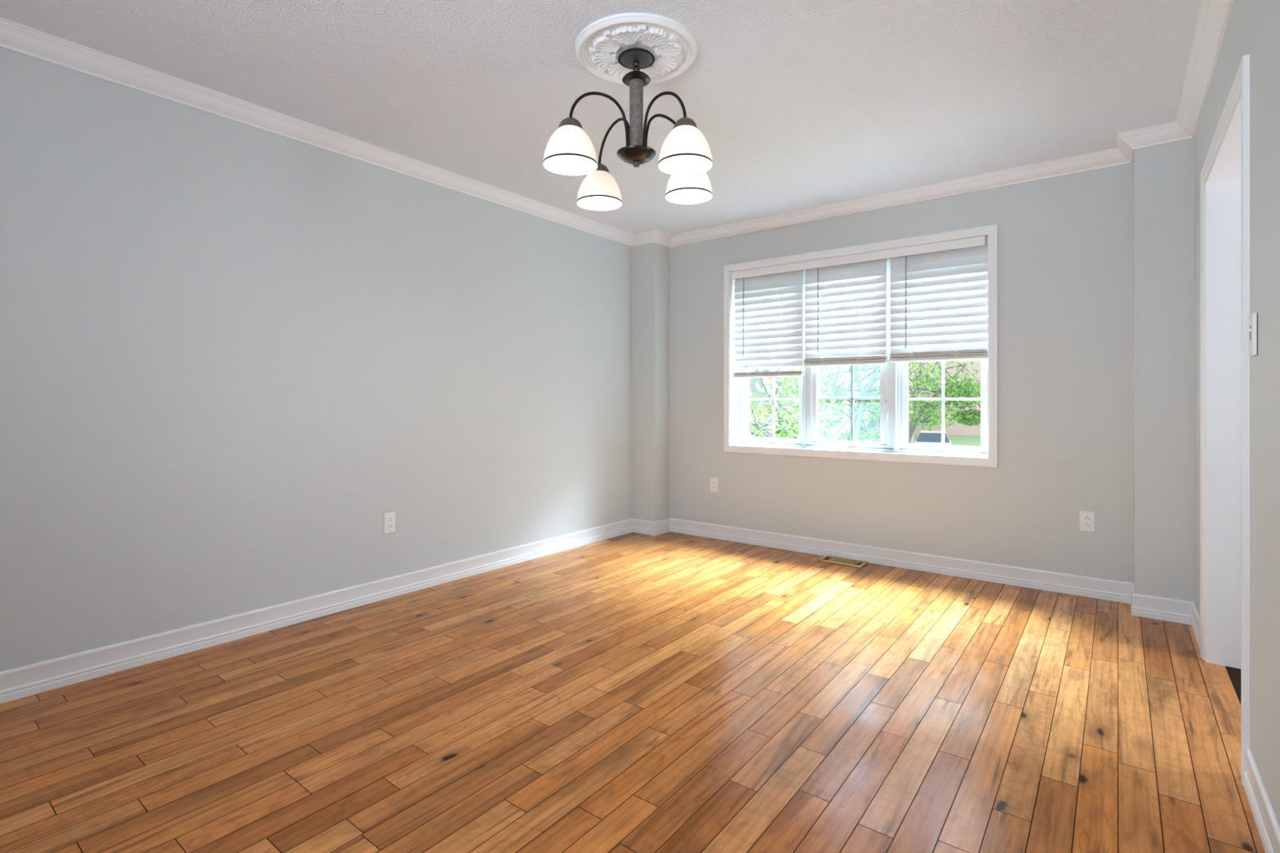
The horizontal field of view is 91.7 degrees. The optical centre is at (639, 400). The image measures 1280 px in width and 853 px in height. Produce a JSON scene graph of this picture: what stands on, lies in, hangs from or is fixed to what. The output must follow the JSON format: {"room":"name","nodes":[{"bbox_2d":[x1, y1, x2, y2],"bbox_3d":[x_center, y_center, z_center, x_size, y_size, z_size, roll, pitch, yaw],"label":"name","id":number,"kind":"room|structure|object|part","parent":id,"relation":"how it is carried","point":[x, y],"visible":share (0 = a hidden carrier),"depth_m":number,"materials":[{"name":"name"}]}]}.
{"room":"empty living room","nodes":[
{"label":"empty living room","id":0,"kind":"room"},
{"bbox_2d":[0,47,631,671],"bbox_3d":[-1.694,-0.090,3.132,0.118,2.520,5.837,0,0,38],"label":"wall","id":1,"kind":"structure","parent":0,"point":[229,349],"depth_m":2.89,"materials":[{"name":"grey paint"}]},
{"bbox_2d":[0,518,632,703],"bbox_3d":[-1.705,1.034,3.011,0.012,0.111,5.395,0,0,38],"label":"baseboard","id":2,"kind":"structure","parent":1,"relation":"attached to","point":[23,682],"depth_m":2.89,"materials":[{"name":"white paint"}]},
{"bbox_2d":[0,17,633,246],"bbox_3d":[-1.681,-1.312,2.993,0.071,0.077,5.395,0,0,38],"label":"trim","id":3,"kind":"structure","parent":1,"relation":"attached to","point":[14,37],"depth_m":2.87,"materials":[{"name":"white paint"}]},
{"bbox_2d":[384,511,395,533],"bbox_3d":[-1.382,0.677,3.435,0.008,0.111,0.067,0,0,38],"label":"wall outlet","id":4,"kind":"object","parent":1,"relation":"attached to","point":[390,517],"visible":1,"depth_m":3.43,"materials":[{"name":"white plastic"}]},
{"bbox_2d":[387,516,392,528],"bbox_3d":[-1.380,0.677,3.434,0.003,0.066,0.033,0,0,38],"label":"receptacle","id":5,"kind":"object","parent":4,"relation":"attached to","point":[389,518],"depth_m":3.43,"materials":[{"name":"white plastic"}]},
{"bbox_2d":[0,0,1200,235],"bbox_3d":[-0.265,-1.400,2.034,3.723,0.100,5.837,0,0,38],"label":"ceiling","id":6,"kind":"structure","parent":0,"point":[797,104],"depth_m":2.61,"materials":[{"name":"white paint"}]},
{"bbox_2d":[574,12,697,84],"bbox_3d":[-0.014,-1.337,2.400,0.472,0.027,0.472,0,0,23],"label":"ceiling medallion","id":7,"kind":"object","parent":6,"relation":"attached to","point":[598,46],"visible":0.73,"depth_m":2.33,"materials":[{"name":"white paint"}]},
{"bbox_2d":[542,47,712,210],"bbox_3d":[-0.012,-1.086,2.389,0.596,0.504,0.628,0,0,10],"label":"chandelier","id":8,"kind":"object","parent":7,"relation":"hanging from","point":[685,153],"visible":1,"depth_m":2.35,"materials":[{"name":"grey metal"}]},
{"bbox_3d":[-0.247,-0.900,2.210,0.194,0.132,0.194,0,0,38],"label":"lamp shade","id":9,"kind":"part","parent":8,"relation":"part of","materials":[{"name":"white glass"}]},
{"bbox_3d":[-0.147,-1.044,2.291,0.269,0.187,0.011,0,0,-39],"label":"arm","id":10,"kind":"part","parent":8,"relation":"part of","materials":[{"name":"black metal"}]},
{"bbox_3d":[-0.172,-0.900,2.638,0.194,0.132,0.194,0,0,38],"label":"lamp shade","id":11,"kind":"part","parent":8,"relation":"part of","materials":[{"name":"white glass"}]},
{"bbox_3d":[-0.105,-1.044,2.537,0.011,0.188,0.254,0,0,-34],"label":"arm","id":12,"kind":"part","parent":8,"relation":"part of","materials":[{"name":"black metal"}]},
{"bbox_3d":[-0.014,-0.939,2.400,0.151,0.042,0.151,0,0,38],"label":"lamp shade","id":13,"kind":"part","parent":8,"relation":"part of","materials":[{"name":"brown metal"}]},
{"bbox_3d":[0.111,-1.044,2.487,0.229,0.187,0.011,0,0,-35],"label":"arm","id":14,"kind":"part","parent":8,"relation":"part of","materials":[{"name":"black metal"}]},
{"bbox_3d":[0.088,-1.044,2.289,0.223,0.188,0.048,0,0,38],"label":"arm","id":15,"kind":"part","parent":8,"relation":"part of","materials":[{"name":"black metal"}]},
{"bbox_3d":[0.161,-0.900,2.210,0.194,0.132,0.194,0,0,38],"label":"lamp shade","id":16,"kind":"part","parent":8,"relation":"part of","materials":[{"name":"white glass"}]},
{"bbox_3d":[0.200,-0.900,2.549,0.194,0.132,0.194,0,0,38],"label":"lamp shade","id":17,"kind":"part","parent":8,"relation":"part of","materials":[{"name":"white glass"}]},
{"bbox_2d":[0,531,1265,852],"bbox_3d":[-0.270,1.130,2.037,3.711,0.080,5.837,0,0,38],"label":"floor","id":18,"kind":"structure","parent":0,"point":[633,692],"depth_m":2.06,"materials":[{"name":"brown wood"}]},
{"bbox_2d":[817,555,868,568],"bbox_3d":[1.365,1.084,4.182,0.290,0.012,0.150,0,0,38],"label":"floor vent","id":19,"kind":"object","parent":18,"relation":"in","point":[830,559],"visible":1,"depth_m":4.17,"materials":[{"name":"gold metal"}]},
{"bbox_2d":[827,557,859,564],"bbox_3d":[1.365,1.084,4.182,0.197,0.006,0.108,0,0,38],"label":"grille","id":20,"kind":"object","parent":19,"relation":"attached to","point":[841,561],"depth_m":4.18,"materials":[{"name":"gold metal"}]},
{"bbox_2d":[631,137,1194,601],"bbox_3d":[1.483,-0.090,4.209,3.605,2.520,0.421,0,0,38],"label":"wall","id":21,"kind":"structure","parent":0,"point":[1095,268],"depth_m":3.62,"materials":[{"name":"grey paint"}]},
{"bbox_2d":[710,477,718,492],"bbox_3d":[0.586,0.667,4.907,0.067,0.111,0.008,0,0,38],"label":"wall outlet","id":22,"kind":"object","parent":21,"relation":"attached to","point":[713,481],"visible":1,"depth_m":4.90,"materials":[{"name":"white plastic"}]},
{"bbox_2d":[711,480,715,488],"bbox_3d":[0.585,0.667,4.906,0.033,0.066,0.003,0,0,38],"label":"receptacle","id":23,"kind":"object","parent":22,"relation":"attached to","point":[713,482],"depth_m":4.91,"materials":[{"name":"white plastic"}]},
{"bbox_2d":[723,224,997,467],"bbox_3d":[1.460,-0.325,4.366,1.870,1.455,0.228,0,0,38],"label":"window","id":24,"kind":"structure","parent":21,"relation":"in","point":[894,446],"depth_m":4.22,"materials":[{"name":"white paint"}]},
{"bbox_3d":[0.775,0.286,4.882,0.048,0.077,0.048,0,0,38],"label":"crank handle","id":25,"kind":"part","parent":24,"relation":"part of","materials":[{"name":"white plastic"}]},
{"bbox_2d":[732,269,804,377],"bbox_3d":[0.961,-0.584,4.682,0.562,0.825,0.073,0,0,38],"label":"window blind","id":26,"kind":"object","parent":24,"relation":"attached to","point":[768,311],"visible":0.94,"depth_m":4.67,"materials":[{"name":"white plastic"}]},
{"bbox_3d":[0.849,-0.563,4.767,0.034,0.784,0.071,0,0,38],"label":"ladder cord","id":27,"kind":"part","parent":26,"relation":"part of","materials":[{"name":"white fabric"}]},
{"bbox_3d":[0.962,-0.185,4.684,0.562,0.015,0.060,0,0,38],"label":"rail","id":28,"kind":"part","parent":26,"relation":"part of","materials":[{"name":"white plastic"}]},
{"bbox_3d":[1.021,-0.327,4.785,0.556,1.351,0.100,0,0,38],"label":"frame","id":29,"kind":"part","parent":24,"relation":"part of","materials":[{"name":"white plastic"}]},
{"bbox_3d":[1.018,-0.328,4.781,0.520,1.309,0.059,0,0,38],"label":"sash","id":30,"kind":"part","parent":24,"relation":"part of","materials":[{"name":"white plastic"}]},
{"bbox_2d":[748,367,799,438],"bbox_3d":[1.034,-0.326,4.794,0.430,1.232,0.011,0,0,38],"label":"grille","id":31,"kind":"object","parent":24,"relation":"attached to","point":[773,399],"depth_m":4.79,"materials":[{"name":"white plastic"}]},
{"bbox_3d":[1.371,0.311,4.389,0.132,0.046,0.037,0,0,38],"label":"crank handle","id":32,"kind":"part","parent":24,"relation":"part of","materials":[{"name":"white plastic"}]},
{"bbox_2d":[803,258,888,366],"bbox_3d":[1.421,-0.617,4.327,0.571,0.758,0.072,0,0,38],"label":"window blind","id":33,"kind":"object","parent":24,"relation":"attached to","point":[846,306],"visible":0.96,"depth_m":4.32,"materials":[{"name":"white plastic"}]},
{"bbox_3d":[1.423,-0.253,4.330,0.571,0.015,0.060,0,0,38],"label":"rail","id":34,"kind":"part","parent":33,"relation":"part of","materials":[{"name":"white plastic"}]},
{"bbox_3d":[1.512,-0.597,4.258,0.034,0.717,0.071,0,0,38],"label":"ladder cord","id":35,"kind":"part","parent":33,"relation":"part of","materials":[{"name":"white fabric"}]},
{"bbox_2d":[817,355,879,441],"bbox_3d":[1.481,-0.326,4.406,0.449,1.232,0.011,0,0,38],"label":"grille","id":36,"kind":"object","parent":24,"relation":"attached to","point":[851,397],"depth_m":4.39,"materials":[{"name":"white plastic"}]},
{"bbox_3d":[1.477,-0.328,4.387,0.616,1.309,0.054,0,0,38],"label":"sash","id":37,"kind":"part","parent":24,"relation":"part of","materials":[{"name":"white plastic"}]},
{"bbox_3d":[1.481,-0.327,4.393,0.652,1.351,0.100,0,0,38],"label":"frame","id":38,"kind":"part","parent":24,"relation":"part of","materials":[{"name":"white plastic"}]},
{"bbox_2d":[730,235,985,279],"bbox_3d":[1.399,-0.969,4.298,1.748,0.058,0.010,0,0,38],"label":"blind valance","id":39,"kind":"object","parent":24,"relation":"attached to","point":[975,241],"visible":1,"depth_m":4.20,"materials":[{"name":"white paint"}]},
{"bbox_2d":[888,236,987,362],"bbox_3d":[1.894,-0.622,3.964,0.573,0.748,0.072,0,0,38],"label":"window blind","id":40,"kind":"object","parent":24,"relation":"attached to","point":[939,302],"visible":0.8,"depth_m":3.95,"materials":[{"name":"white plastic"}]},
{"bbox_3d":[1.896,-0.263,3.967,0.573,0.015,0.060,0,0,38],"label":"rail","id":41,"kind":"part","parent":40,"relation":"part of","materials":[{"name":"white plastic"}]},
{"bbox_3d":[1.984,-0.602,3.894,0.034,0.707,0.071,0,0,38],"label":"ladder cord","id":42,"kind":"part","parent":40,"relation":"part of","materials":[{"name":"white fabric"}]},
{"bbox_3d":[1.978,-0.327,4.048,0.556,1.351,0.100,0,0,38],"label":"frame","id":43,"kind":"part","parent":24,"relation":"part of","materials":[{"name":"white plastic"}]},
{"bbox_3d":[1.975,-0.328,4.045,0.520,1.309,0.059,0,0,38],"label":"sash","id":44,"kind":"part","parent":24,"relation":"part of","materials":[{"name":"white plastic"}]},
{"bbox_2d":[908,360,980,444],"bbox_3d":[1.985,-0.325,4.062,0.438,1.235,0.011,0,0,38],"label":"grille","id":45,"kind":"object","parent":24,"relation":"attached to","point":[942,398],"depth_m":4.06,"materials":[{"name":"white plastic"}]},
{"bbox_2d":[632,120,1192,247],"bbox_3d":[1.353,-1.312,4.138,3.487,0.077,0.292,0,0,38],"label":"trim","id":46,"kind":"structure","parent":21,"relation":"attached to","point":[1128,141],"depth_m":3.83,"materials":[{"name":"white paint"}]},
{"bbox_2d":[632,518,1194,625],"bbox_3d":[1.371,1.034,4.161,3.487,0.111,0.233,0,0,38],"label":"baseboard","id":47,"kind":"structure","parent":21,"relation":"attached to","point":[1166,609],"depth_m":3.87,"materials":[{"name":"white paint"}]},
{"bbox_2d":[1080,511,1094,532],"bbox_3d":[2.482,0.672,3.449,0.067,0.111,0.008,0,0,38],"label":"wall outlet","id":48,"kind":"object","parent":21,"relation":"attached to","point":[1086,518],"visible":1,"depth_m":3.45,"materials":[{"name":"white plastic"}]},
{"bbox_2d":[1083,515,1090,527],"bbox_3d":[2.481,0.672,3.448,0.033,0.066,0.003,0,0,38],"label":"receptacle","id":49,"kind":"object","parent":48,"relation":"attached to","point":[1086,518],"depth_m":3.45,"materials":[{"name":"white plastic"}]},
{"bbox_2d":[1194,0,1279,827],"bbox_3d":[1.128,-0.090,0.888,0.118,2.520,5.719,0,0,38],"label":"wall","id":50,"kind":"structure","parent":0,"point":[1253,26],"depth_m":1.62,"materials":[{"name":"grey paint"}]},
{"bbox_2d":[1176,0,1234,137],"bbox_3d":[1.022,-1.312,0.905,0.071,0.077,5.380,0,0,38],"label":"trim","id":51,"kind":"structure","parent":50,"relation":"attached to","point":[1213,16],"depth_m":2.38,"materials":[{"name":"white paint"}]},
{"bbox_2d":[1200,53,1249,786],"bbox_3d":[2.100,0.059,2.162,0.138,2.063,1.129,0,0,38],"label":"trim","id":52,"kind":"structure","parent":50,"relation":"attached to","point":[1224,175],"depth_m":2.54,"materials":[{"name":"white paint"}]},
{"bbox_2d":[1191,602,1279,852],"bbox_3d":[1.045,1.034,0.887,0.012,0.111,5.380,0,0,38],"label":"baseboard","id":53,"kind":"structure","parent":50,"relation":"attached to","point":[1268,829],"depth_m":1.58,"materials":[{"name":"white paint"}]},
{"bbox_2d":[1246,312,1257,356],"bbox_3d":[1.650,-0.176,1.677,0.016,0.112,0.070,0,0,38],"label":"dimmer switch","id":54,"kind":"object","parent":50,"relation":"attached to","point":[1253,318],"visible":1,"depth_m":1.65,"materials":[{"name":"white plastic"}]},
{"label":"outside","id":55,"kind":"structure","parent":0,"visible":0},
{"bbox_2d":[909,434,980,446],"bbox_3d":[38.041,3.340,49.463,120.000,0.300,115.200,0,0,38],"label":"lawn","id":56,"kind":"structure","parent":55,"point":[956,440],"depth_m":49.47,"materials":[{"name":"green plant"}]},
{"bbox_2d":[749,365,836,439],"bbox_3d":[1.661,0.937,8.084,1.667,4.516,1.410,0,0,38],"label":"leafy tree","id":57,"kind":"object","parent":56,"relation":"on","point":[786,431],"visible":0.36,"depth_m":7.97,"materials":[{"name":"green plant"}]},
{"bbox_2d":[791,361,914,443],"bbox_3d":[18.038,-1.640,52.182,9.700,9.660,9.700,0,0,23],"label":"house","id":58,"kind":"structure","parent":56,"relation":"on","point":[847,426],"depth_m":48.12,"materials":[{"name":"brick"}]},
{"bbox_2d":[795,360,945,442],"bbox_3d":[3.385,0.834,9.243,2.134,4.715,1.419,0,0,23],"label":"leafy tree","id":59,"kind":"object","parent":56,"relation":"on","point":[859,429],"visible":0.37,"depth_m":9.00,"materials":[{"name":"green plant"}]},
{"bbox_2d":[908,359,980,444],"bbox_3d":[5.361,0.984,11.051,1.769,4.419,1.605,0,0,38],"label":"leafy tree","id":60,"kind":"object","parent":56,"relation":"on","point":[970,418],"visible":0.67,"depth_m":10.98,"materials":[{"name":"green plant"}]},
{"bbox_2d":[914,359,980,435],"bbox_3d":[31.680,-2.820,60.046,13.700,12.020,9.700,0,0,26],"label":"house","id":61,"kind":"structure","parent":56,"relation":"on","point":[960,429],"depth_m":56.56,"materials":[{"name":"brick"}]},
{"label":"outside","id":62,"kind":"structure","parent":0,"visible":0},
{"bbox_3d":[17.984,3.180,23.384,120.000,0.020,29.000,0,0,38],"label":"road","id":63,"kind":"object","parent":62,"visible":0},
{"bbox_2d":[749,366,842,440],"bbox_3d":[8.005,0.550,36.935,7.700,5.280,8.700,0,0,18],"label":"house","id":64,"kind":"structure","parent":63,"relation":"on","point":[833,430],"depth_m":32.80,"materials":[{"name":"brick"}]},
{"bbox_2d":[914,431,951,445],"bbox_3d":[15.893,2.450,33.709,1.820,1.480,4.280,0,0,26],"label":"parked car","id":65,"kind":"object","parent":63,"relation":"on","point":[929,437],"visible":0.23,"depth_m":33.07,"materials":[{"name":"white paint"}]},
{"bbox_3d":[16.043,1.975,34.014,1.617,0.490,2.768,0,0,26],"label":"cabin glass","id":66,"kind":"part","parent":65,"relation":"part of","materials":[{"name":"grey"}]},
{"bbox_3d":[16.025,1.735,33.979,1.240,0.050,1.280,0,0,26],"label":"roof panel","id":67,"kind":"part","parent":65,"relation":"part of","materials":[{"name":"white paint"}]}
]}

